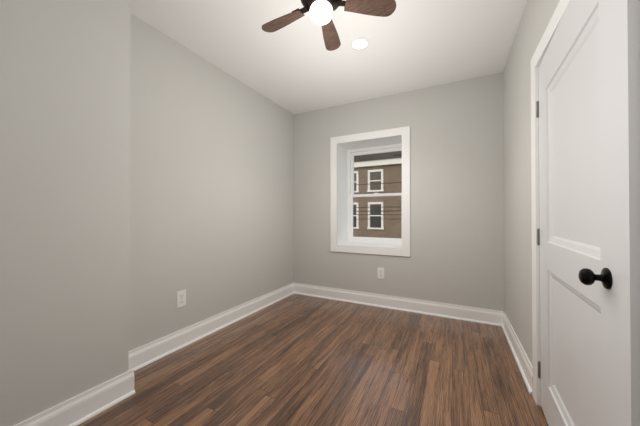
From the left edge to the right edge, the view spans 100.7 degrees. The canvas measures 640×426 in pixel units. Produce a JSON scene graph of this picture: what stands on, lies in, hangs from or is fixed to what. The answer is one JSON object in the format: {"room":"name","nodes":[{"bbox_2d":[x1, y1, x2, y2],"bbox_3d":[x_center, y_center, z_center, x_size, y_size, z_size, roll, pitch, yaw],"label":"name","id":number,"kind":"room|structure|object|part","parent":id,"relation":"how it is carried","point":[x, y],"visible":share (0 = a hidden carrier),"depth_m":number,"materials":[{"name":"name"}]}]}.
{"room":"empty bedroom","nodes":[
{"label":"empty bedroom","id":0,"kind":"room"},
{"bbox_2d":[0,0,129,425],"bbox_3d":[-1.825,-0.163,0.891,0.380,2.600,1.968,0,-1,27],"label":"wall","id":1,"kind":"structure","parent":0,"point":[64,177],"depth_m":1.39,"materials":[{"name":"grey paint"}]},
{"bbox_2d":[14,369,135,425],"bbox_3d":[-1.609,1.064,0.854,0.029,0.146,1.875,0,-1,27],"label":"baseboard","id":2,"kind":"structure","parent":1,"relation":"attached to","point":[84,406],"depth_m":1.47,"materials":[{"name":"white wood"}]},
{"bbox_2d":[129,13,293,350],"bbox_3d":[-0.849,-0.146,3.093,0.120,2.600,2.842,0,-1,27],"label":"wall","id":3,"kind":"structure","parent":0,"point":[211,200],"depth_m":2.43,"materials":[{"name":"grey paint"}]},
{"bbox_2d":[177,289,185,307],"bbox_3d":[-1.189,0.736,2.278,0.007,0.138,0.084,0,-1,27],"label":"electrical outlet","id":4,"kind":"object","parent":3,"relation":"attached to","point":[181,298],"visible":1,"depth_m":2.27,"materials":[{"name":"white plastic"}]},
{"bbox_2d":[128,283,293,370],"bbox_3d":[-0.901,1.079,2.817,0.029,0.146,2.322,0,-1,27],"label":"baseboard","id":5,"kind":"structure","parent":3,"relation":"attached to","point":[147,354],"depth_m":2.41,"materials":[{"name":"white wood"}]},
{"bbox_2d":[77,294,547,425],"bbox_3d":[0.163,1.191,1.361,4.445,0.100,4.990,0,-1,27],"label":"floor","id":6,"kind":"structure","parent":0,"point":[297,360],"depth_m":1.87,"materials":[{"name":"brown wood"}]},
{"bbox_2d":[130,0,526,114],"bbox_3d":[0.163,-1.519,1.383,4.445,0.120,4.990,0,-1,27],"label":"ceiling","id":7,"kind":"structure","parent":0,"point":[296,67],"depth_m":2.28,"materials":[{"name":"white paint"}]},
{"bbox_2d":[262,0,395,50],"bbox_3d":[-0.015,-1.321,1.667,0.886,0.272,0.908,0,-1,27],"label":"fan","id":8,"kind":"object","parent":7,"relation":"hanging from","point":[321,12],"visible":1,"depth_m":1.69,"materials":[{"name":"brown wood"}]},
{"bbox_3d":[0.008,-1.234,1.644,0.146,0.097,0.146,0,-1,27],"label":"globe","id":9,"kind":"part","parent":8,"relation":"part of","materials":[{"name":"white glass"}]},
{"bbox_2d":[350,37,369,50],"bbox_3d":[0.342,-1.449,2.277,0.176,0.006,0.176,0,-1,27],"label":"recessed light","id":10,"kind":"object","parent":7,"relation":"in","point":[359,43],"visible":1,"depth_m":2.27,"materials":[{"name":"white"}]},
{"bbox_2d":[293,72,503,310],"bbox_3d":[0.865,-0.142,3.522,2.785,2.600,0.520,0,-1,27],"label":"wall","id":11,"kind":"structure","parent":0,"point":[456,257],"depth_m":3.02,"materials":[{"name":"grey paint"}]},
{"bbox_2d":[337,135,401,247],"bbox_3d":[0.711,-0.252,3.568,0.872,1.382,0.480,0,-1,27],"label":"liner","id":12,"kind":"object","parent":11,"relation":"attached to","point":[342,192],"visible":0.56,"depth_m":3.65,"materials":[{"name":"white wood"}]},
{"bbox_2d":[348,144,401,244],"bbox_3d":[0.799,-0.251,3.739,0.840,1.350,0.085,0,-1,27],"label":"window","id":13,"kind":"structure","parent":12,"relation":"attached to","point":[349,174],"depth_m":3.77,"materials":[{"name":"white plastic"}]},
{"bbox_3d":[0.790,0.059,3.720,0.770,0.660,0.030,0,-1,27],"label":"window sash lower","id":14,"kind":"part","parent":13,"relation":"part of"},
{"bbox_3d":[0.806,-0.560,3.756,0.770,0.660,0.030,0,-1,27],"label":"window sash upper","id":15,"kind":"part","parent":13,"relation":"part of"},
{"bbox_3d":[0.789,0.056,3.719,0.690,0.577,0.004,0,-1,27],"label":"glass","id":16,"kind":"part","parent":13,"relation":"part of","materials":[{"name":"clear glass"}]},
{"bbox_3d":[0.806,-0.557,3.756,0.690,0.577,0.004,0,-1,27],"label":"glass","id":17,"kind":"part","parent":13,"relation":"part of","materials":[{"name":"clear glass"}]},
{"bbox_2d":[330,126,409,256],"bbox_3d":[0.602,-0.254,3.354,1.030,1.540,0.020,0,-1,27],"label":"window frame","id":18,"kind":"structure","parent":11,"relation":"in","point":[404,132],"depth_m":3.28,"materials":[{"name":"white wood"}]},
{"bbox_2d":[377,267,383,278],"bbox_3d":[0.752,0.745,3.277,0.084,0.138,0.007,0,-1,27],"label":"electrical outlet","id":19,"kind":"object","parent":11,"relation":"attached to","point":[380,273],"visible":1,"depth_m":3.28,"materials":[{"name":"white plastic"}]},
{"bbox_2d":[294,283,503,325],"bbox_3d":[0.741,1.083,3.268,2.545,0.146,0.029,0,-1,27],"label":"baseboard","id":20,"kind":"structure","parent":11,"relation":"attached to","point":[478,315],"depth_m":3.12,"materials":[{"name":"white wood"}]},
{"bbox_2d":[503,0,559,364],"bbox_3d":[0.961,-0.164,0.774,0.120,2.600,4.290,0,-1,27],"label":"wall","id":21,"kind":"structure","parent":0,"point":[537,15],"depth_m":2.02,"materials":[{"name":"grey paint"}]},
{"bbox_2d":[502,311,532,394],"bbox_3d":[1.603,1.074,2.188,0.029,0.146,1.170,0,-1,27],"label":"baseboard","id":22,"kind":"structure","parent":21,"relation":"attached to","point":[522,359],"depth_m":2.00,"materials":[{"name":"white wood"}]},
{"bbox_2d":[531,0,569,405],"bbox_3d":[1.115,0.086,1.092,0.140,2.106,1.209,0,-1,27],"label":"door frame","id":23,"kind":"structure","parent":21,"relation":"attached to","point":[545,41],"depth_m":1.58,"materials":[{"name":"white wood"}]},
{"bbox_2d":[536,0,639,425],"bbox_3d":[1.041,0.129,1.138,0.098,1.996,1.026,0,-1,29],"label":"door leaf","id":24,"kind":"structure","parent":21,"relation":"in","point":[588,116],"depth_m":0.94,"materials":[{"name":"white wood"}]},
{"bbox_3d":[0.835,0.196,0.810,0.063,0.064,0.064,0,-1,29],"label":"knob","id":25,"kind":"part","parent":24,"relation":"part of","materials":[{"name":"black metal"}]},
{"label":"outside","id":26,"kind":"structure","parent":0,"visible":0},
{"bbox_3d":[0.056,6.336,13.497,32.000,0.200,16.610,0,-1,27],"label":"street","id":27,"kind":"object","parent":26,"visible":0},
{"bbox_2d":[353,164,401,237],"bbox_3d":[4.627,1.139,20.305,26.000,10.300,0.400,0,-1,27],"label":"building","id":28,"kind":"structure","parent":27,"relation":"on","point":[386,189],"depth_m":19.94,"materials":[{"name":"brick"}]},
{"bbox_2d":[353,171,380,227],"bbox_3d":[1.643,0.450,21.615,6.840,7.300,0.045,0,-1,27],"label":"window panes","id":29,"kind":"structure","parent":28,"relation":"attached to","point":[373,218],"depth_m":20.32,"materials":[{"name":"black glass"}]},
{"bbox_2d":[353,169,383,228],"bbox_3d":[1.622,0.449,21.572,7.160,7.500,0.120,0,-1,27],"label":"window frames","id":30,"kind":"structure","parent":28,"relation":"attached to","point":[369,203],"depth_m":20.46,"materials":[{"name":"white"}]},
{"bbox_2d":[354,151,401,161],"bbox_3d":[4.547,-4.287,20.192,26.000,0.550,0.750,0,-1,27],"label":"roofband","id":31,"kind":"object","parent":28,"relation":"on","point":[371,157],"depth_m":19.86,"materials":[{"name":"grey"}]},
{"bbox_2d":[354,157,401,167],"bbox_3d":[4.502,-3.802,20.099,26.000,0.420,0.350,0,-1,27],"label":"crown molding","id":32,"kind":"structure","parent":28,"relation":"attached to","point":[378,162],"depth_m":19.99,"materials":[{"name":"white"}]},
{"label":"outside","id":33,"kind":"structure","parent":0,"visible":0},
{"bbox_2d":[353,214,400,214],"bbox_3d":[-0.759,0.002,11.947,20.001,0.180,0.424,0,-1,27],"label":"wire","id":34,"kind":"object","parent":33,"point":[375,214],"depth_m":10.50,"materials":[{"name":"black"}]}
]}

